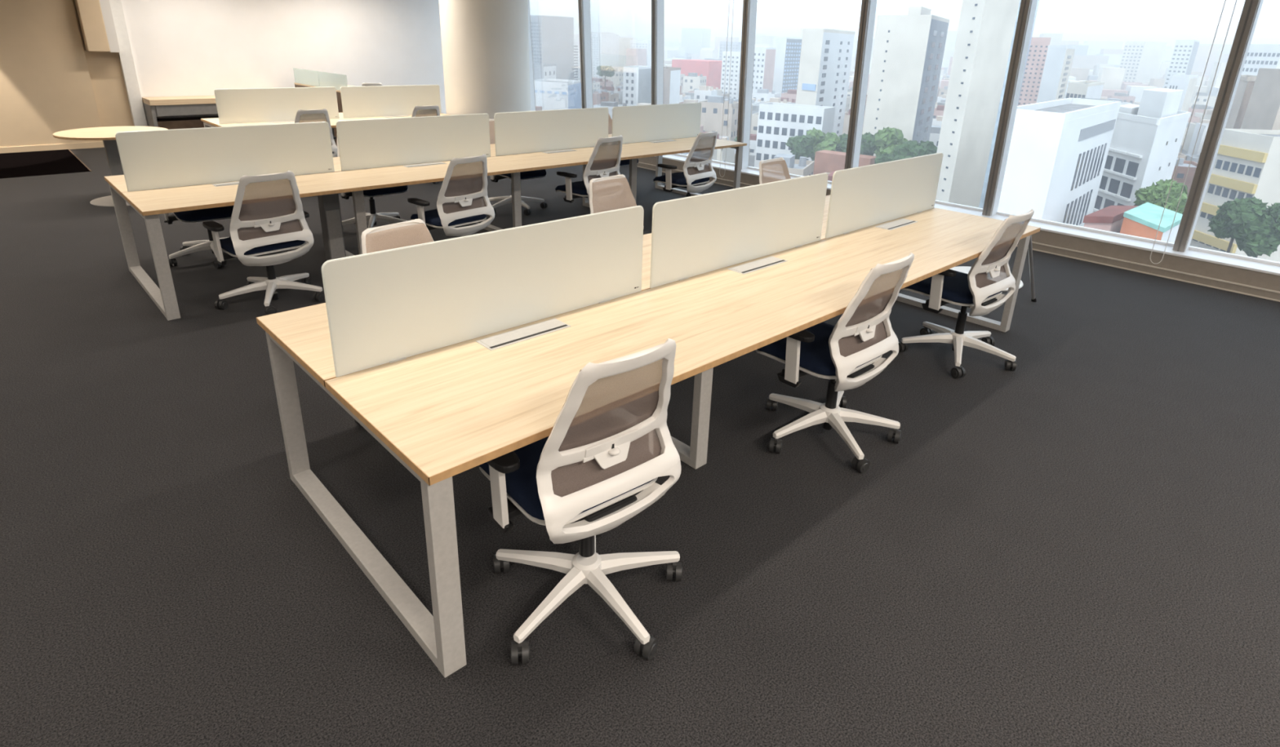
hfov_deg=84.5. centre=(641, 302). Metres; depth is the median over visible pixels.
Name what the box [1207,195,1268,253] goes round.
tree
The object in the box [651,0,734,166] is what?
window
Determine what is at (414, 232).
office chair
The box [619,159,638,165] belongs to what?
seat cushion
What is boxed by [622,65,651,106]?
apartment block
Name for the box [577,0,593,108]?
window frame
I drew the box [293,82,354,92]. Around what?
countertop
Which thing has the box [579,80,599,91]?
house
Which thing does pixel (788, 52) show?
office tower
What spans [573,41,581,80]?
apartment tower
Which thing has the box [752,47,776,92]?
apartment block
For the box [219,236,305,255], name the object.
seat cushion
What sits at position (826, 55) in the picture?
apartment tower
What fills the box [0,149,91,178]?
floor mat
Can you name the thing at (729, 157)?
house
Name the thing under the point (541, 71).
apartment block
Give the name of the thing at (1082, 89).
office block
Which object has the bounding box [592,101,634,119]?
house
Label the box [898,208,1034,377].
office chair
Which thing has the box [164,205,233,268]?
office chair
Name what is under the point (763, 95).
house
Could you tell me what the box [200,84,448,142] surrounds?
desk
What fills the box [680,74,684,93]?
house
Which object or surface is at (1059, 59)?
apartment tower
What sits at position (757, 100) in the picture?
house
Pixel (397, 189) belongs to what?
seat cushion
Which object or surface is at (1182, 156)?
house
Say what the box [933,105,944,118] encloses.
house
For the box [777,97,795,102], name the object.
house
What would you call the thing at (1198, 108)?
house
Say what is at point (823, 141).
tree
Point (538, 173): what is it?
seat cushion
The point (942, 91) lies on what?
house
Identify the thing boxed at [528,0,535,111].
window
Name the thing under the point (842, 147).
tree
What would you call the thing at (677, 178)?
seat cushion
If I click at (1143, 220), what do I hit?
house
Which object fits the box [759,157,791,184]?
office chair
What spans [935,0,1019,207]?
apartment tower
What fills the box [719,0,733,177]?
blind cord
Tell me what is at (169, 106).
credenza
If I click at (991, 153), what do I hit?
glass tower
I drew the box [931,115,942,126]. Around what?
house
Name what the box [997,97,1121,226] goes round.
block
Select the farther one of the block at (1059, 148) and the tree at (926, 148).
the tree at (926, 148)
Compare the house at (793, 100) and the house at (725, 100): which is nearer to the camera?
the house at (725, 100)
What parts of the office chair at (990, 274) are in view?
armrest, lumbar plate, frame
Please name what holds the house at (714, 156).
on the ground
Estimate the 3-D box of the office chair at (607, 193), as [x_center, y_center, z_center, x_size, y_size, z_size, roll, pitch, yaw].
[-0.111,-0.349,4.793,0.706,0.933,0.696,20,27,40]
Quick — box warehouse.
[671,59,722,88]
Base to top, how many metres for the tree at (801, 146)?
13.323 m
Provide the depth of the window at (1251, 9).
5.82 m
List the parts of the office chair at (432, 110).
frame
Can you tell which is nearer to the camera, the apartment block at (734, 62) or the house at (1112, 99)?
the house at (1112, 99)
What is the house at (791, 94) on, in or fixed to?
on the ground
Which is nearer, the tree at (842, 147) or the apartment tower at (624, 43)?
the tree at (842, 147)
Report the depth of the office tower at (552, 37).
364.45 m
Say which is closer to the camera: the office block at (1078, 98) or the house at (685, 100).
the office block at (1078, 98)
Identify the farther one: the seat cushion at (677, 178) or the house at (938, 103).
the house at (938, 103)
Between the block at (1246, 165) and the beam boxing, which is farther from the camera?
the block at (1246, 165)
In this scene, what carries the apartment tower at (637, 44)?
on the ground
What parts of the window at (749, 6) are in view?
rail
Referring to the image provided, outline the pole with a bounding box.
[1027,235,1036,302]
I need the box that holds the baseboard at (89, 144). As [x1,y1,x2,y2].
[0,141,104,153]
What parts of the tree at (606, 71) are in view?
crown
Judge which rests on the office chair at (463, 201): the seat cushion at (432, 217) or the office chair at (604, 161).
the seat cushion at (432, 217)
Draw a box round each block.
[533,62,555,79]
[533,78,581,110]
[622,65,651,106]
[663,66,680,104]
[720,51,741,99]
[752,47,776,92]
[754,102,835,168]
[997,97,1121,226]
[1065,80,1104,98]
[1078,97,1115,101]
[1093,88,1191,212]
[1168,74,1198,111]
[1190,128,1279,262]
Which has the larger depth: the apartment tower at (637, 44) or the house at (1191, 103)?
the apartment tower at (637, 44)
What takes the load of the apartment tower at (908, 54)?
on the ground
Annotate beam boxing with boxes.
[74,0,119,52]
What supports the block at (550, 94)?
on the ground
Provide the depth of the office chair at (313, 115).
8.13 m
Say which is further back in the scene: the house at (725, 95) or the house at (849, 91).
the house at (725, 95)
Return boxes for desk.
[103,102,746,320]
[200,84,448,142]
[256,152,1040,677]
[293,67,354,146]
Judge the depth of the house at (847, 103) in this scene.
389.95 m
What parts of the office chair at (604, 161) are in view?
armrest, frame, lumbar plate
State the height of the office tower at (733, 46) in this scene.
37.728 m
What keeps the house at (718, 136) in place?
on the ground
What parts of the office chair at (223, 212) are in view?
armrest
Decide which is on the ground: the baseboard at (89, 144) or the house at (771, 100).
the house at (771, 100)
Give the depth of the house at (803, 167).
167.39 m
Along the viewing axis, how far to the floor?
2.72 m
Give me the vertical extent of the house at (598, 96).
11.510 m
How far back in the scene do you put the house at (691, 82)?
430.58 m
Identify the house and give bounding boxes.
[535,106,542,111]
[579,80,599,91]
[591,78,613,89]
[592,89,608,105]
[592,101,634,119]
[595,89,618,104]
[601,86,622,104]
[602,68,623,86]
[613,85,622,89]
[636,102,651,106]
[679,93,690,102]
[679,99,697,103]
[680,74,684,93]
[681,92,693,99]
[682,72,706,93]
[693,85,717,102]
[698,95,738,141]
[699,125,703,133]
[702,131,728,140]
[708,86,722,96]
[711,149,717,160]
[716,137,734,163]
[721,92,729,97]
[724,98,752,128]
[733,147,750,163]
[734,97,759,105]
[749,133,756,155]
[750,112,758,134]
[751,88,780,102]
[751,97,764,103]
[751,105,759,119]
[764,97,791,103]
[773,153,814,176]
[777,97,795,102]
[781,88,796,100]
[813,150,876,174]
[826,171,834,181]
[842,108,850,134]
[844,96,850,111]
[847,88,852,111]
[928,125,941,146]
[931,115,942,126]
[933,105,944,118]
[934,102,945,108]
[937,86,947,97]
[937,94,946,102]
[1082,205,1138,233]
[1107,92,1135,103]
[1107,97,1130,105]
[1120,202,1182,243]
[1171,157,1197,197]
[1177,152,1186,160]
[1181,122,1189,145]
[1182,119,1209,151]
[1185,152,1200,163]
[1187,104,1213,115]
[1187,115,1200,123]
[1187,122,1209,155]
[1189,102,1197,107]
[1191,92,1217,106]
[1194,109,1213,119]
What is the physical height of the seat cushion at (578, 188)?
0.077 m
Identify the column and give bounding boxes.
[438,0,530,119]
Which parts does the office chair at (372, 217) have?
frame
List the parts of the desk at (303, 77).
screen panel, panel, screen panel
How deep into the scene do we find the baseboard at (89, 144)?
10.68 m
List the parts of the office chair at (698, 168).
armrest, frame, lumbar plate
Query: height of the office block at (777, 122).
19.115 m
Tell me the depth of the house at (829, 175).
144.62 m
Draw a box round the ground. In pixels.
[621,97,1187,167]
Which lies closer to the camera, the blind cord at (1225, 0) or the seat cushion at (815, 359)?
the seat cushion at (815, 359)
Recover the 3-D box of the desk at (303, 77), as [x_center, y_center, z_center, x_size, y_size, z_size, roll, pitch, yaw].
[-5.064,-3.257,11.858,0.620,1.200,2.320,-17,27,-40]
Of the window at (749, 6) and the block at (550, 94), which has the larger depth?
the block at (550, 94)
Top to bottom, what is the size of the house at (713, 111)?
18.483 m
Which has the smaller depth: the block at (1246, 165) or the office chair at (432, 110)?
the office chair at (432, 110)
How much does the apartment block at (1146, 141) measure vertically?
30.861 m
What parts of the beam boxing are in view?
panel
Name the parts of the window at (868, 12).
rail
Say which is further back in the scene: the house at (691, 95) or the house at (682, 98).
the house at (691, 95)
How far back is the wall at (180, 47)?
11.72 m
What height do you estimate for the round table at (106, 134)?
0.740 m
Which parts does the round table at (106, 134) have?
plate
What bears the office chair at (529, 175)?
on the floor
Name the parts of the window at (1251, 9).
rail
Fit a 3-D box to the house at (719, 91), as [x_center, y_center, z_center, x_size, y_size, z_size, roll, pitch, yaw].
[40.943,-121.637,417.102,10.230,11.721,12.332,10,22,21]
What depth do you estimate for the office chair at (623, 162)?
8.78 m
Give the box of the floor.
[0,147,1279,746]
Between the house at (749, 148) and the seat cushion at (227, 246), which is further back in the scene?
the house at (749, 148)
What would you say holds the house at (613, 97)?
on the ground
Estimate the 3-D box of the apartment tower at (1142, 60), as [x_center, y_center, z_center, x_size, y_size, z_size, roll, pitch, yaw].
[460.938,-215.619,652.672,34.366,47.847,27.211,-17,27,-40]
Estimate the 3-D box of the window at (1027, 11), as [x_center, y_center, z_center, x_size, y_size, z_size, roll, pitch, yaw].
[4.204,-1.997,6.324,0.327,2.785,1.715,-17,27,-40]
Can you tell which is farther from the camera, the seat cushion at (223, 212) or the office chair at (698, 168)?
the office chair at (698, 168)
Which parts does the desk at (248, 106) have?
frame, screen panel, lid, leg, screen panel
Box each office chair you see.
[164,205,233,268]
[202,170,324,315]
[294,108,337,157]
[337,137,408,228]
[354,218,433,426]
[361,82,382,86]
[407,154,494,237]
[411,105,439,183]
[479,338,682,664]
[488,119,547,215]
[555,134,622,203]
[589,173,652,228]
[608,112,638,166]
[653,130,717,197]
[755,252,914,472]
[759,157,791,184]
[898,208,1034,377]
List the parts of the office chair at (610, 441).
armrest, frame, lumbar plate, knob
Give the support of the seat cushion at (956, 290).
on the office chair at (990, 274)
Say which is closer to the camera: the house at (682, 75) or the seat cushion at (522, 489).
the seat cushion at (522, 489)
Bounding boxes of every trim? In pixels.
[109,0,147,126]
[636,161,1279,302]
[637,154,1279,291]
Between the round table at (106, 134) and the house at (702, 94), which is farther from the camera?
the house at (702, 94)
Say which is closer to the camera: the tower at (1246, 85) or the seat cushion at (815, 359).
the seat cushion at (815, 359)
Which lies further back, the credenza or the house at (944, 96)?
the house at (944, 96)
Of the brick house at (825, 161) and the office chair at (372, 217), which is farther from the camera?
the brick house at (825, 161)
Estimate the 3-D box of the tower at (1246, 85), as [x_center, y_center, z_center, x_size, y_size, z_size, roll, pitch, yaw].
[133.934,-35.015,161.735,23.682,32.345,5.101,-17,27,-40]
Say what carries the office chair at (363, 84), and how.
on the floor
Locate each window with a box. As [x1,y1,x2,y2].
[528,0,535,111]
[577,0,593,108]
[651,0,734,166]
[737,0,831,183]
[844,0,982,211]
[982,0,1173,246]
[1172,0,1279,266]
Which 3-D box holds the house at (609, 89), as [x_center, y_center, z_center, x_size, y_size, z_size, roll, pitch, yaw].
[-18.173,-124.465,423.148,14.464,9.450,11.896,10,22,21]
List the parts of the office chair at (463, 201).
armrest, lumbar plate, frame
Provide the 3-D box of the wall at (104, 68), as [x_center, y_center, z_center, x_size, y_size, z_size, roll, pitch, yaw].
[-8.330,-3.949,10.866,0.480,3.000,0.120,-17,27,-40]
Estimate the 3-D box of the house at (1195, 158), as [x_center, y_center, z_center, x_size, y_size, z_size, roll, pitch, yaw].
[183.120,-43.689,225.051,14.866,7.344,9.400,10,22,21]
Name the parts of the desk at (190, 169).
leg, frame, leg, screen panel, lid, leg, screen panel, lid, leg, screen panel, lid, leg, leg, screen panel, leg, lid, leg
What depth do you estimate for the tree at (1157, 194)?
96.95 m
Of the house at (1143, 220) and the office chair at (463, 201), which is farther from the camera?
the house at (1143, 220)
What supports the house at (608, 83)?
on the ground
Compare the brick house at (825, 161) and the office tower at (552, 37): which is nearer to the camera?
the brick house at (825, 161)
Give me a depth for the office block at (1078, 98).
196.94 m
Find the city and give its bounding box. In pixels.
[573,28,1231,102]
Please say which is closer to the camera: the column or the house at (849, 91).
the column
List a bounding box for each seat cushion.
[173,205,233,221]
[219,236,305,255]
[363,185,408,195]
[410,208,486,226]
[479,435,654,519]
[501,168,546,178]
[555,180,587,195]
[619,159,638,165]
[653,172,709,185]
[756,321,880,375]
[904,270,1002,303]
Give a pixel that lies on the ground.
(751, 163)
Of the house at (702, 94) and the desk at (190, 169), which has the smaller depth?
the desk at (190, 169)
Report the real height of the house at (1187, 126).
9.337 m
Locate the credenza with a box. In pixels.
[142,95,218,129]
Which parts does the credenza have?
panel, drawer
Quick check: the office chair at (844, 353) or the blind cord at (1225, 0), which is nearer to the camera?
the office chair at (844, 353)
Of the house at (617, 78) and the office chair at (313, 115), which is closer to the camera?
the office chair at (313, 115)
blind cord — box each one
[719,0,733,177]
[1150,0,1236,263]
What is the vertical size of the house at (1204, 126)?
13.656 m
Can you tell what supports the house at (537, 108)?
on the ground
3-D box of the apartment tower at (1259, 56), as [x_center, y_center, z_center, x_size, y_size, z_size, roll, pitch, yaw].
[268.856,-86.650,298.319,31.606,41.761,31.315,-17,27,-40]
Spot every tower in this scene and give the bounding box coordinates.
[529,15,573,79]
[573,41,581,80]
[591,33,619,78]
[618,37,632,71]
[630,40,651,66]
[719,41,741,58]
[772,36,802,97]
[795,28,855,137]
[862,6,949,155]
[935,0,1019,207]
[978,0,1039,208]
[1017,37,1051,106]
[1036,44,1075,102]
[1119,41,1166,84]
[1163,40,1199,88]
[1225,75,1257,128]
[1240,68,1279,130]
[1241,44,1279,75]
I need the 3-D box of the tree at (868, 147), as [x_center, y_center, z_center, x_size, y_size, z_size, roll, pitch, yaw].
[57.282,-35.351,179.956,6.634,15.936,7.037,-17,27,-40]
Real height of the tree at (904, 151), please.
16.266 m
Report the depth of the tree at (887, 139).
169.90 m
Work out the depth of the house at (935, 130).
218.32 m
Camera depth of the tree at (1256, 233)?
94.33 m
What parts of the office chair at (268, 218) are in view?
armrest, lumbar plate, frame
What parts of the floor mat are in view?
edge trim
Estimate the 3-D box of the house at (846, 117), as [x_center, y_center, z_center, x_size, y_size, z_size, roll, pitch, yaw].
[88.094,-72.122,286.607,12.312,12.398,16.909,10,22,21]
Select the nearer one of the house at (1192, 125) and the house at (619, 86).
the house at (1192, 125)
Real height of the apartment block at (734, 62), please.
31.045 m
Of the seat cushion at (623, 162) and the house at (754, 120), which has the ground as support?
the house at (754, 120)
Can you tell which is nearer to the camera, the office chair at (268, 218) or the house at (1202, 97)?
the office chair at (268, 218)
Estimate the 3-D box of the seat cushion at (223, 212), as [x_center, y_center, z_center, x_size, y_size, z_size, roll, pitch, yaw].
[-3.500,-0.759,5.704,0.490,0.077,0.490,-14,26,-37]
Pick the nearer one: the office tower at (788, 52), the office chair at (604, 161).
the office chair at (604, 161)
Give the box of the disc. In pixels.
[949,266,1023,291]
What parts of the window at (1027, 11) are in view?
rail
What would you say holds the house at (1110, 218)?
on the ground
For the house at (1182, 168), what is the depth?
182.08 m
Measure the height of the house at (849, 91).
13.633 m
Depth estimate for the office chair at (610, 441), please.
2.15 m
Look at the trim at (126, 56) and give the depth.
11.04 m
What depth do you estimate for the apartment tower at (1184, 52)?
456.62 m
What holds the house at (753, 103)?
on the ground
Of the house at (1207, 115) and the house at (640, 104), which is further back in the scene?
the house at (1207, 115)
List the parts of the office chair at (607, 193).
frame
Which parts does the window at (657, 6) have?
rail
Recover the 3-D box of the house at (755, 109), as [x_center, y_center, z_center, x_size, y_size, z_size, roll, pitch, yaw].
[50.362,-78.221,301.450,14.866,11.356,9.400,10,22,21]
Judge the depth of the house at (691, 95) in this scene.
384.19 m
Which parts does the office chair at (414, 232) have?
frame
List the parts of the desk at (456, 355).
leg, frame, leg, screen panel, lid, leg, screen panel, lid, screen panel, lid, leg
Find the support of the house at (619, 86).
on the ground
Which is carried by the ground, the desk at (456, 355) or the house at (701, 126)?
the house at (701, 126)
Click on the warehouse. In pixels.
(712, 69)
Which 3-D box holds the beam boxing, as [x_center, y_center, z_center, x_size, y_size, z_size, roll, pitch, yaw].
[-8.190,-4.559,10.482,0.395,1.580,0.300,-17,27,-40]
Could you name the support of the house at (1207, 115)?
on the ground
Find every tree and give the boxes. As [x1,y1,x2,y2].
[595,65,615,89]
[785,134,814,159]
[806,127,840,160]
[835,133,848,152]
[859,132,876,155]
[874,126,908,156]
[875,142,918,164]
[902,140,937,156]
[1133,178,1187,213]
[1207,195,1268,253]
[1226,202,1279,257]
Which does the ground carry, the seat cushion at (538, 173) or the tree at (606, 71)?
the tree at (606, 71)
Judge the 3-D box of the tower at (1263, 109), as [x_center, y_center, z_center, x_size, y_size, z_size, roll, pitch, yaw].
[132.208,-28.649,141.812,19.042,34.176,21.156,-17,27,-40]
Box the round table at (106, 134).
[53,126,168,206]
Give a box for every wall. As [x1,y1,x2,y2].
[0,0,446,147]
[72,0,133,127]
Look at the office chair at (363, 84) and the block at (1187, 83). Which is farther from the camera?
the block at (1187, 83)
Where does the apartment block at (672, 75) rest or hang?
on the ground
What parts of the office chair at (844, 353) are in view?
armrest, lumbar plate, knob, frame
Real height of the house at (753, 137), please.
6.284 m
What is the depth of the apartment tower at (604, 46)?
579.98 m
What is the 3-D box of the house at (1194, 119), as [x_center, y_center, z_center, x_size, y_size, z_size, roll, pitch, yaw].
[244.052,-80.047,320.716,13.064,12.392,9.206,10,22,21]
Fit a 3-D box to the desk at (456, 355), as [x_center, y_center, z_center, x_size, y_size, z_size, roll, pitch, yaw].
[0.541,-0.058,3.782,4.347,1.142,1.445,-17,27,-40]
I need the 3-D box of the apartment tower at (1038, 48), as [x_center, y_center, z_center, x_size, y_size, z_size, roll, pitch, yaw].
[158.785,-86.139,288.414,21.214,41.433,13.228,-17,27,-40]

